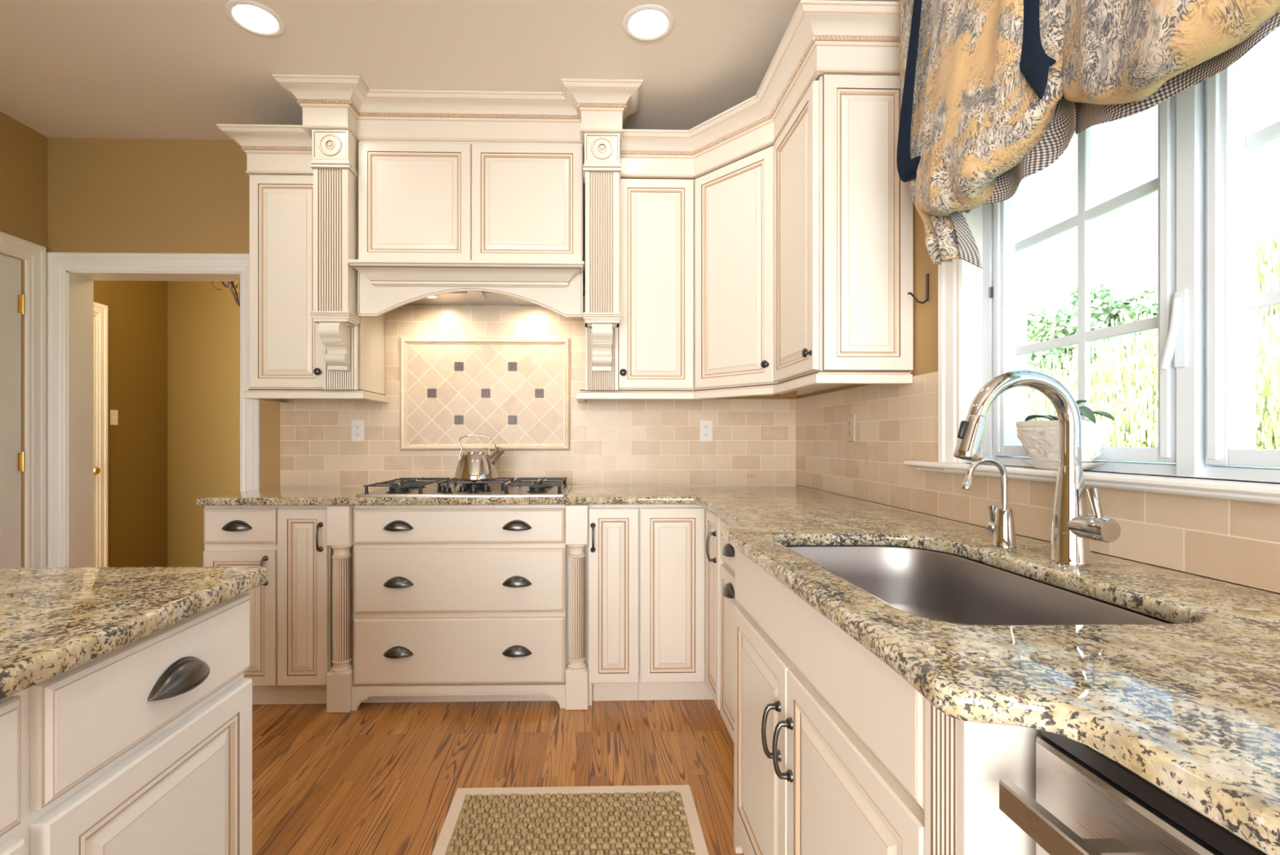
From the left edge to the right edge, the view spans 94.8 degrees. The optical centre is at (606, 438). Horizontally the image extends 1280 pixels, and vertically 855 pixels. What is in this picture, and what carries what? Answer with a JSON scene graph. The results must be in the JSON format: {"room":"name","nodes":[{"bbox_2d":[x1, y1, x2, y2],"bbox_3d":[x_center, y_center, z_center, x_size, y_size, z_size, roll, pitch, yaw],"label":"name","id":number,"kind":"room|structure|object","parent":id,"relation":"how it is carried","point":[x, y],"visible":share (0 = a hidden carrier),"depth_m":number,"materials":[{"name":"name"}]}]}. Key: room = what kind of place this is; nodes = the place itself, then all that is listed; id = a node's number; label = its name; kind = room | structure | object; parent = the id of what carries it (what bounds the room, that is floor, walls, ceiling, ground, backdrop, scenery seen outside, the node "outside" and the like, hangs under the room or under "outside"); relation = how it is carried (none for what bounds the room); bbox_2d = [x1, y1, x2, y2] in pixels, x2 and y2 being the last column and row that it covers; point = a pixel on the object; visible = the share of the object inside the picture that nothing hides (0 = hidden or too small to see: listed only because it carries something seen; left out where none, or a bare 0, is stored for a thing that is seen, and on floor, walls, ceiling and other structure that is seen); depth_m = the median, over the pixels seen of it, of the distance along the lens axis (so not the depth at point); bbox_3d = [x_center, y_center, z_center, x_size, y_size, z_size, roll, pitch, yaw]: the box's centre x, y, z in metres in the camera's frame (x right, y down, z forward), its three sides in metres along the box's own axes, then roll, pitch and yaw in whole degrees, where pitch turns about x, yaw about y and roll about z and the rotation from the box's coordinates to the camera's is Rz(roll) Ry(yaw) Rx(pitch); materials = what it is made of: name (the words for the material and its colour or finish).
{"room":"kitchen","nodes":[
{"label":"kitchen","id":0,"kind":"room"},
{"bbox_2d":[0,111,47,567],"bbox_3d":[-2.943,-0.211,0.286,0.150,2.743,5.600,0,0,-1],"label":"wall","id":1,"kind":"structure","parent":0,"point":[23,149],"depth_m":2.96,"materials":[{"name":"brown paint"}]},
{"bbox_2d":[0,231,46,567],"bbox_3d":[-2.938,0.081,2.555,0.079,2.158,1.007,0,0,-1],"label":"door","id":2,"kind":"structure","parent":1,"relation":"in","point":[32,304],"depth_m":2.95,"materials":[{"name":"white paint"}]},
{"bbox_2d":[93,280,167,566],"bbox_3d":[-3.834,-0.211,4.208,0.140,2.743,1.995,0,0,-1],"label":"wall","id":3,"kind":"structure","parent":0,"point":[137,310],"depth_m":4.71,"materials":[{"name":"brown paint"}]},
{"bbox_2d":[93,302,107,566],"bbox_3d":[-3.716,0.080,3.919,0.082,2.161,1.002,0,0,-1],"label":"door","id":4,"kind":"structure","parent":3,"relation":"in","point":[100,311],"depth_m":4.36,"materials":[{"name":"white paint"}]},
{"bbox_2d":[110,409,117,425],"bbox_3d":[-3.762,-0.165,4.498,0.017,0.115,0.070,0,0,-1],"label":"light switch","id":5,"kind":"object","parent":3,"relation":"attached to","point":[113,413],"visible":1,"depth_m":4.49,"materials":[{"name":"white plastic"}]},
{"bbox_2d":[167,280,239,566],"bbox_3d":[-1.877,-0.211,5.184,4.100,2.743,0.140,0,0,-1],"label":"wall","id":6,"kind":"structure","parent":0,"point":[203,320],"depth_m":5.07,"materials":[{"name":"brown paint"}]},
{"bbox_2d":[47,137,796,488],"bbox_3d":[-0.943,-0.211,3.204,4.290,2.743,0.155,0,0,-1],"label":"wall","id":7,"kind":"structure","parent":0,"point":[104,194],"depth_m":3.12,"materials":[{"name":"beige tile"}]},
{"bbox_2d":[46,252,261,567],"bbox_3d":[-2.382,0.092,3.174,1.099,2.136,0.193,0,0,-1],"label":"door frame","id":8,"kind":"structure","parent":7,"relation":"in","point":[71,277],"depth_m":3.10,"materials":[{"name":"white paint"}]},
{"bbox_2d":[216,124,388,403],"bbox_3d":[-1.466,-0.812,2.904,0.630,1.243,0.441,0,0,-1],"label":"upper cabinet","id":9,"kind":"object","parent":7,"relation":"attached to","point":[286,350],"visible":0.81,"depth_m":2.77,"materials":[{"name":"beige paint"}]},
{"bbox_2d":[310,129,360,389],"bbox_3d":[-1.247,-0.813,2.700,0.175,1.162,0.142,0,0,-1],"label":"pilaster","id":10,"kind":"object","parent":9,"relation":"attached to","point":[334,162],"visible":1,"depth_m":2.65,"materials":[{"name":"beige paint"}]},
{"bbox_2d":[351,419,364,441],"bbox_3d":[-1.317,-0.043,3.113,0.070,0.115,0.008,0,0,-1],"label":"power outlet","id":11,"kind":"object","parent":7,"relation":"attached to","point":[357,426],"visible":1,"depth_m":3.11,"materials":[{"name":"white plastic"}]},
{"bbox_2d":[354,431,360,437],"bbox_3d":[-1.317,-0.023,3.110,0.033,0.033,0.002,0,0,-1],"label":"socket","id":12,"kind":"object","parent":11,"relation":"attached to","point":[357,434],"depth_m":3.11,"materials":[{"name":"white plastic"}]},
{"bbox_2d":[354,423,360,430],"bbox_3d":[-1.317,-0.063,3.110,0.033,0.033,0.002,0,0,-1],"label":"socket","id":13,"kind":"object","parent":11,"relation":"attached to","point":[357,426],"depth_m":3.11,"materials":[{"name":"white plastic"}]},
{"bbox_2d":[346,140,584,317],"bbox_3d":[-0.638,-1.018,2.891,1.064,0.885,0.481,0,0,-1],"label":"range hood","id":14,"kind":"object","parent":7,"relation":"attached to","point":[440,223],"visible":1,"depth_m":2.74,"materials":[{"name":"beige paint"}]},
{"bbox_2d":[346,259,584,287],"bbox_3d":[-0.634,-0.759,2.700,1.064,0.094,0.100,0,0,-1],"label":"mantel shelf","id":15,"kind":"object","parent":14,"relation":"attached to","point":[371,273],"depth_m":2.70,"materials":[{"name":"beige paint"}]},
{"bbox_2d":[406,291,537,305],"bbox_3d":[-0.638,-0.738,3.002,0.870,0.052,0.257,0,0,-1],"label":"lamp","id":16,"kind":"object","parent":14,"relation":"attached to","point":[460,298],"depth_m":3.01,"materials":[{"name":"white"}]},
{"bbox_2d":[400,337,569,450],"bbox_3d":[-0.643,-0.239,3.122,0.899,0.600,0.022,0,0,-1],"label":"tile panel","id":17,"kind":"object","parent":7,"relation":"attached to","point":[513,392],"visible":1,"depth_m":3.13,"materials":[{"name":"tile"}]},
{"bbox_2d":[280,294,795,485],"bbox_3d":[-0.346,-0.262,3.146,2.759,1.016,0.010,0,0,-1],"label":"tile backsplash","id":18,"kind":"structure","parent":7,"relation":"attached to","point":[613,442],"depth_m":3.14,"materials":[{"name":"beige tile"}]},
{"bbox_2d":[617,178,694,390],"bbox_3d":[0.160,-0.742,2.969,0.524,1.020,0.383,0,0,-1],"label":"upper cabinet","id":19,"kind":"object","parent":7,"relation":"attached to","point":[656,326],"visible":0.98,"depth_m":2.81,"materials":[{"name":"beige paint"}]},
{"bbox_2d":[582,133,621,390],"bbox_3d":[-0.021,-0.813,2.730,0.175,1.162,0.142,0,0,-1],"label":"pilaster","id":20,"kind":"object","parent":19,"relation":"attached to","point":[602,167],"visible":1,"depth_m":2.69,"materials":[{"name":"beige paint"}]},
{"bbox_2d":[699,419,712,441],"bbox_3d":[0.536,-0.044,3.158,0.070,0.115,0.008,0,0,-1],"label":"power outlet","id":21,"kind":"object","parent":7,"relation":"attached to","point":[705,425],"visible":1,"depth_m":3.16,"materials":[{"name":"white plastic"}]},
{"bbox_2d":[702,431,709,437],"bbox_3d":[0.536,-0.024,3.155,0.033,0.033,0.002,0,0,-1],"label":"socket","id":22,"kind":"object","parent":21,"relation":"attached to","point":[705,433],"depth_m":3.15,"materials":[{"name":"white plastic"}]},
{"bbox_2d":[702,423,709,430],"bbox_3d":[0.536,-0.064,3.155,0.033,0.033,0.002,0,0,-1],"label":"socket","id":23,"kind":"object","parent":21,"relation":"attached to","point":[705,426],"depth_m":3.15,"materials":[{"name":"white plastic"}]},
{"bbox_2d":[0,0,899,146],"bbox_3d":[-0.874,-1.633,0.359,4.290,0.100,5.845,0,0,-1],"label":"ceiling","id":24,"kind":"structure","parent":0,"point":[177,69],"depth_m":2.42,"materials":[{"name":"white paint"}]},
{"bbox_2d":[224,0,285,36],"bbox_3d":[-1.320,-1.579,2.212,0.196,0.007,0.196,0,0,-1],"label":"recessed light","id":25,"kind":"object","parent":24,"relation":"in","point":[253,17],"visible":1,"depth_m":2.20,"materials":[{"name":"white"}]},
{"bbox_2d":[272,74,643,146],"bbox_3d":[-0.647,-1.489,2.688,1.610,0.186,0.240,0,0,-1],"label":"crown molding","id":26,"kind":"structure","parent":24,"relation":"attached to","point":[327,102],"depth_m":2.70,"materials":[{"name":"beige paint"}]},
{"bbox_2d":[622,4,674,41],"bbox_3d":[0.160,-1.579,2.237,0.196,0.007,0.196,0,0,-1],"label":"recessed light","id":27,"kind":"object","parent":24,"relation":"in","point":[648,22],"visible":1,"depth_m":2.23,"materials":[{"name":"white"}]},
{"bbox_2d":[252,681,743,854],"bbox_3d":[-1.569,1.175,1.370,5.330,0.030,7.700,0,0,-1],"label":"floor","id":28,"kind":"structure","parent":0,"point":[376,778],"depth_m":2.12,"materials":[{"name":"brown wood"}]},
{"bbox_2d":[0,592,252,854],"bbox_3d":[-1.129,0.721,0.405,0.999,0.877,1.425,0,0,-1],"label":"base cabinet","id":29,"kind":"object","parent":28,"relation":"on","point":[144,745],"visible":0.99,"depth_m":0.85,"materials":[{"name":"white paint"}]},
{"bbox_2d":[0,565,266,699],"bbox_3d":[-1.146,0.262,0.383,1.028,0.032,1.505,0,0,-1],"label":"countertop","id":30,"kind":"structure","parent":29,"relation":"on","point":[54,621],"depth_m":0.87,"materials":[{"name":"beige stone"}]},
{"bbox_2d":[203,505,284,704],"bbox_3d":[-1.572,0.721,2.786,0.312,0.877,0.649,0,0,-1],"label":"base cabinet","id":31,"kind":"object","parent":28,"relation":"on","point":[234,535],"visible":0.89,"depth_m":2.50,"materials":[{"name":"beige paint"}]},
{"bbox_2d":[277,505,333,703],"bbox_3d":[-1.306,0.721,2.793,0.219,0.877,0.649,0,0,-1],"label":"base cabinet","id":32,"kind":"object","parent":28,"relation":"on","point":[304,558],"visible":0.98,"depth_m":2.51,"materials":[{"name":"beige paint"}]},
{"bbox_2d":[326,504,353,712],"bbox_3d":[-1.138,0.721,2.538,0.096,0.877,0.111,0,0,-1],"label":"turned post","id":33,"kind":"object","parent":28,"relation":"on","point":[340,518],"visible":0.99,"depth_m":2.49,"materials":[{"name":"beige paint"}]},
{"bbox_2d":[351,504,566,710],"bbox_3d":[-0.640,0.721,2.814,0.912,0.878,0.639,0,0,-1],"label":"base cabinet","id":34,"kind":"object","parent":28,"relation":"on","point":[452,602],"visible":1,"depth_m":2.52,"materials":[{"name":"beige paint"}]},
{"bbox_2d":[431,784,709,854],"bbox_3d":[-0.090,1.152,1.252,0.770,0.015,1.392,0,0,-1],"label":"rug","id":35,"kind":"object","parent":28,"relation":"on","point":[657,819],"visible":1,"depth_m":1.76,"materials":[{"name":"brown carpet"}]},
{"bbox_2d":[565,504,587,710],"bbox_3d":[-0.129,0.721,2.563,0.096,0.877,0.111,0,0,-1],"label":"turned post","id":36,"kind":"object","parent":28,"relation":"on","point":[576,515],"visible":0.98,"depth_m":2.52,"materials":[{"name":"beige paint"}]},
{"bbox_2d":[587,504,639,705],"bbox_3d":[0.024,0.721,2.825,0.222,0.877,0.649,0,0,-1],"label":"base cabinet","id":37,"kind":"object","parent":28,"relation":"on","point":[613,530],"visible":0.99,"depth_m":2.54,"materials":[{"name":"beige paint"}]},
{"bbox_2d":[638,503,724,710],"bbox_3d":[0.582,0.721,2.713,0.885,0.877,0.890,0,0,-1],"label":"base cabinet","id":38,"kind":"object","parent":28,"relation":"on","point":[680,561],"visible":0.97,"depth_m":2.55,"materials":[{"name":"beige paint"}]},
{"bbox_2d":[720,517,740,741],"bbox_3d":[0.730,0.721,1.976,0.634,0.877,0.585,0,0,-1],"label":"base cabinet","id":39,"kind":"object","parent":28,"relation":"on","point":[728,602],"visible":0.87,"depth_m":2.13,"materials":[{"name":"beige paint"}]},
{"bbox_2d":[733,547,924,854],"bbox_3d":[0.697,0.721,1.195,0.729,0.878,0.960,0,0,-1],"label":"base cabinet","id":40,"kind":"object","parent":28,"relation":"on","point":[829,738],"visible":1,"depth_m":1.07,"materials":[{"name":"beige paint"}]},
{"bbox_2d":[195,484,1279,854],"bbox_3d":[-0.304,0.262,1.045,2.754,0.032,4.188,0,0,-1],"label":"countertop","id":41,"kind":"structure","parent":40,"relation":"on","point":[1190,705],"depth_m":0.71,"materials":[{"name":"beige stone"}]},
{"bbox_2d":[355,476,571,497],"bbox_3d":[-0.624,0.221,2.777,0.897,0.050,0.563,0,0,-1],"label":"gas cooktop","id":42,"kind":"object","parent":41,"relation":"in","point":[408,486],"visible":1,"depth_m":2.65,"materials":[{"name":"silver metal"}]},
{"bbox_2d":[355,484,571,497],"bbox_3d":[-0.624,0.240,2.777,0.897,0.010,0.563,0,0,-1],"label":"tray","id":43,"kind":"object","parent":42,"relation":"on","point":[429,490],"depth_m":2.61,"materials":[{"name":"silver metal"}]},
{"bbox_2d":[453,434,504,480],"bbox_3d":[-0.627,0.086,2.844,0.212,0.216,0.209,0,0,-35],"label":"kettle","id":44,"kind":"object","parent":42,"relation":"on","point":[473,464],"visible":1,"depth_m":2.78,"materials":[{"name":"silver metal"}]},
{"bbox_2d":[786,545,1173,624],"bbox_3d":[0.631,0.375,1.156,0.458,0.193,0.775,0,0,-1],"label":"sink","id":45,"kind":"object","parent":41,"relation":"in","point":[934,584],"visible":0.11,"depth_m":1.39,"materials":[{"name":"grey metal"}]},
{"bbox_2d":[960,456,1016,547],"bbox_3d":[0.877,0.143,1.357,0.123,0.205,0.060,0,0,-1],"label":"water faucet","id":46,"kind":"object","parent":41,"relation":"on","point":[1002,524],"visible":0.99,"depth_m":1.34,"materials":[{"name":"silver metal"}]},
{"bbox_2d":[991,507,1016,547],"bbox_3d":[0.915,0.202,1.352,0.047,0.086,0.047,0,0,-1],"label":"faucet","id":47,"kind":"object","parent":46,"relation":"on","point":[1003,530],"depth_m":1.34,"materials":[{"name":"silver metal"}]},
{"bbox_2d":[953,369,1120,564],"bbox_3d":[0.831,0.053,1.149,0.266,0.385,0.119,0,0,-1],"label":"kitchen faucet","id":48,"kind":"object","parent":41,"relation":"on","point":[1073,529],"visible":1,"depth_m":1.16,"materials":[{"name":"silver metal"}]},
{"bbox_2d":[1049,465,1091,564],"bbox_3d":[0.931,0.150,1.179,0.065,0.192,0.065,0,0,-1],"label":"faucet","id":49,"kind":"object","parent":48,"relation":"on","point":[1068,545],"depth_m":1.16,"materials":[{"name":"silver metal"}]},
{"bbox_2d":[924,697,1042,854],"bbox_3d":[0.694,0.721,0.677,0.620,0.877,0.075,0,0,-1],"label":"cabinet filler","id":50,"kind":"object","parent":28,"relation":"on","point":[966,762],"visible":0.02,"depth_m":0.63,"materials":[{"name":"beige paint"}]},
{"bbox_2d":[999,729,1267,854],"bbox_3d":[0.732,0.723,0.324,0.660,0.872,0.592,0,0,-1],"label":"dishwasher","id":51,"kind":"object","parent":28,"relation":"on","point":[1086,802],"visible":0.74,"depth_m":0.52,"materials":[{"name":"silver metal"}]},
{"bbox_2d":[795,0,1279,594],"bbox_3d":[1.181,-0.211,0.387,0.180,2.743,5.600,0,0,-1],"label":"wall","id":52,"kind":"structure","parent":0,"point":[1233,541],"depth_m":1.88,"materials":[{"name":"beige tile"}]},
{"bbox_2d":[694,145,849,395],"bbox_3d":[0.732,-0.742,2.829,0.617,1.020,0.692,0,0,-1],"label":"upper cabinet","id":53,"kind":"object","parent":52,"relation":"attached to","point":[734,202],"visible":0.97,"depth_m":2.64,"materials":[{"name":"beige paint"}]},
{"bbox_2d":[576,370,912,403],"bbox_3d":[0.430,-0.213,2.564,1.657,0.045,0.432,0,0,43],"label":"rail","id":54,"kind":"object","parent":53,"relation":"attached to","point":[819,377],"visible":0.99,"depth_m":2.52,"materials":[{"name":"beige paint"}]},
{"bbox_2d":[773,390,796,398],"bbox_3d":[0.873,-0.217,2.865,0.085,0.030,0.090,0,0,-1],"label":"block","id":55,"kind":"object","parent":53,"relation":"attached to","point":[793,393],"visible":0.74,"depth_m":2.82,"materials":[{"name":"brown wood"}]},
{"bbox_2d":[773,74,913,384],"bbox_3d":[0.868,-0.742,2.255,0.372,1.020,0.481,0,0,-1],"label":"upper cabinet","id":56,"kind":"object","parent":52,"relation":"attached to","point":[843,210],"visible":0.99,"depth_m":2.02,"materials":[{"name":"beige paint"}]},
{"bbox_2d":[620,0,900,178],"bbox_3d":[0.557,-1.344,2.370,0.407,0.180,1.307,0,0,-36],"label":"crown molding","id":57,"kind":"structure","parent":56,"relation":"on","point":[848,37],"depth_m":2.26,"materials":[{"name":"beige paint"}]},
{"bbox_2d":[847,414,855,441],"bbox_3d":[1.035,-0.045,2.491,0.008,0.115,0.070,0,0,-1],"label":"power outlet","id":58,"kind":"object","parent":52,"relation":"attached to","point":[851,418],"visible":1,"depth_m":2.48,"materials":[{"name":"beige plastic"}]},
{"bbox_2d":[848,429,852,436],"bbox_3d":[1.033,-0.025,2.491,0.002,0.033,0.033,0,0,-1],"label":"socket","id":59,"kind":"object","parent":58,"relation":"attached to","point":[850,431],"depth_m":2.49,"materials":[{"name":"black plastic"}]},
{"bbox_2d":[848,419,852,427],"bbox_3d":[1.033,-0.065,2.491,0.002,0.033,0.033,0,0,-1],"label":"socket","id":60,"kind":"object","parent":58,"relation":"attached to","point":[850,421],"depth_m":2.49,"materials":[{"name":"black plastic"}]},
{"bbox_2d":[907,273,928,303],"bbox_3d":[1.033,-0.496,1.946,0.062,0.098,0.012,0,0,9],"label":"curtain hook","id":61,"kind":"object","parent":52,"relation":"attached to","point":[926,274],"visible":1,"depth_m":1.94,"materials":[{"name":"black metal"}]},
{"bbox_2d":[937,211,965,462],"bbox_3d":[1.078,-0.610,0.845,0.024,1.364,2.014,0,0,-1],"label":"trim","id":62,"kind":"structure","parent":52,"relation":"attached to","point":[951,275],"depth_m":1.79,"materials":[{"name":"white paint"}]},
{"bbox_2d":[795,371,1279,592],"bbox_3d":[1.079,0.015,1.080,0.010,0.461,4.190,0,0,-1],"label":"tile backsplash","id":63,"kind":"structure","parent":52,"relation":"attached to","point":[1233,540],"depth_m":1.70,"materials":[{"name":"beige tile"}]},
{"bbox_2d":[897,0,1279,268],"bbox_3d":[0.963,-0.972,0.861,0.253,1.057,2.018,0,0,-1],"label":"window valance","id":64,"kind":"object","parent":52,"relation":"attached to","point":[994,92],"visible":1,"depth_m":1.25,"materials":[{"name":"multicoloured fabric"}]},
{"bbox_2d":[903,460,1279,504],"bbox_3d":[1.083,0.087,0.837,0.126,0.030,2.255,0,0,-1],"label":"window sill","id":65,"kind":"structure","parent":52,"relation":"attached to","point":[1255,491],"depth_m":1.12,"materials":[{"name":"white paint"}]},
{"bbox_2d":[1020,459,1106,470],"bbox_3d":[1.072,0.061,1.385,0.126,0.019,0.204,0,0,-1],"label":"saucer","id":66,"kind":"object","parent":65,"relation":"on","point":[1045,464],"visible":0.66,"depth_m":1.36,"materials":[{"name":"white ceramic"}]},
{"bbox_2d":[1016,400,1114,462],"bbox_3d":[1.072,-0.022,1.373,0.135,0.147,0.231,0,0,-1],"label":"flower pot","id":67,"kind":"object","parent":66,"relation":"on","point":[1039,439],"visible":0.81,"depth_m":1.34,"materials":[{"name":"white ceramic"}]},
{"bbox_2d":[965,44,1279,481],"bbox_3d":[1.165,-0.562,0.847,0.150,1.275,1.824,0,0,-1],"label":"window","id":68,"kind":"structure","parent":52,"relation":"in","point":[1208,139],"depth_m":1.14,"materials":[{"name":"white paint"}]},
{"bbox_3d":[-1.854,-1.633,4.257,4.100,0.100,1.995,0,0,-1],"label":"ceiling","id":69,"kind":"structure","parent":0,"visible":0},
{"bbox_2d":[211,281,239,306],"bbox_3d":[-2.550,-1.246,4.097,0.527,0.673,0.550,0,0,-1],"label":"chandelier","id":70,"kind":"object","parent":69,"relation":"hanging from","point":[237,299],"visible":0.19,"depth_m":4.07,"materials":[{"name":"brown metal"}]},
{"label":"outside","id":71,"kind":"structure","parent":0,"visible":0},
{"bbox_3d":[35.591,1.770,9.027,68.400,0.020,90.000,0,0,-1],"label":"lawn","id":72,"kind":"structure","parent":71,"visible":0},
{"bbox_2d":[1026,410,1111,446],"bbox_3d":[6.818,0.666,9.094,1.585,2.213,1.683,0,0,-1],"label":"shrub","id":73,"kind":"object","parent":72,"relation":"on","point":[1044,412],"visible":0.02,"depth_m":9.17,"materials":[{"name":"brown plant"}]},
{"bbox_2d":[1026,308,1120,414],"bbox_3d":[19.445,-1.942,25.509,4.642,7.424,4.150,0,0,-1],"label":"tree","id":74,"kind":"object","parent":72,"relation":"on","point":[1042,325],"visible":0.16,"depth_m":24.85,"materials":[{"name":"green plant"}]},
{"bbox_2d":[1063,283,1157,360],"bbox_3d":[28.437,-3.419,32.956,6.991,10.380,6.986,0,0,-41],"label":"tree","id":75,"kind":"object","parent":72,"relation":"on","point":[1104,307],"visible":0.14,"depth_m":31.70,"materials":[{"name":"green plant"}]},
{"bbox_2d":[1026,308,1279,460],"bbox_3d":[12.475,-0.609,13.505,5.677,4.788,5.954,0,0,-36],"label":"willow tree","id":76,"kind":"object","parent":72,"relation":"on","point":[1129,393],"visible":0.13,"depth_m":12.19,"materials":[{"name":"green plant"}]},
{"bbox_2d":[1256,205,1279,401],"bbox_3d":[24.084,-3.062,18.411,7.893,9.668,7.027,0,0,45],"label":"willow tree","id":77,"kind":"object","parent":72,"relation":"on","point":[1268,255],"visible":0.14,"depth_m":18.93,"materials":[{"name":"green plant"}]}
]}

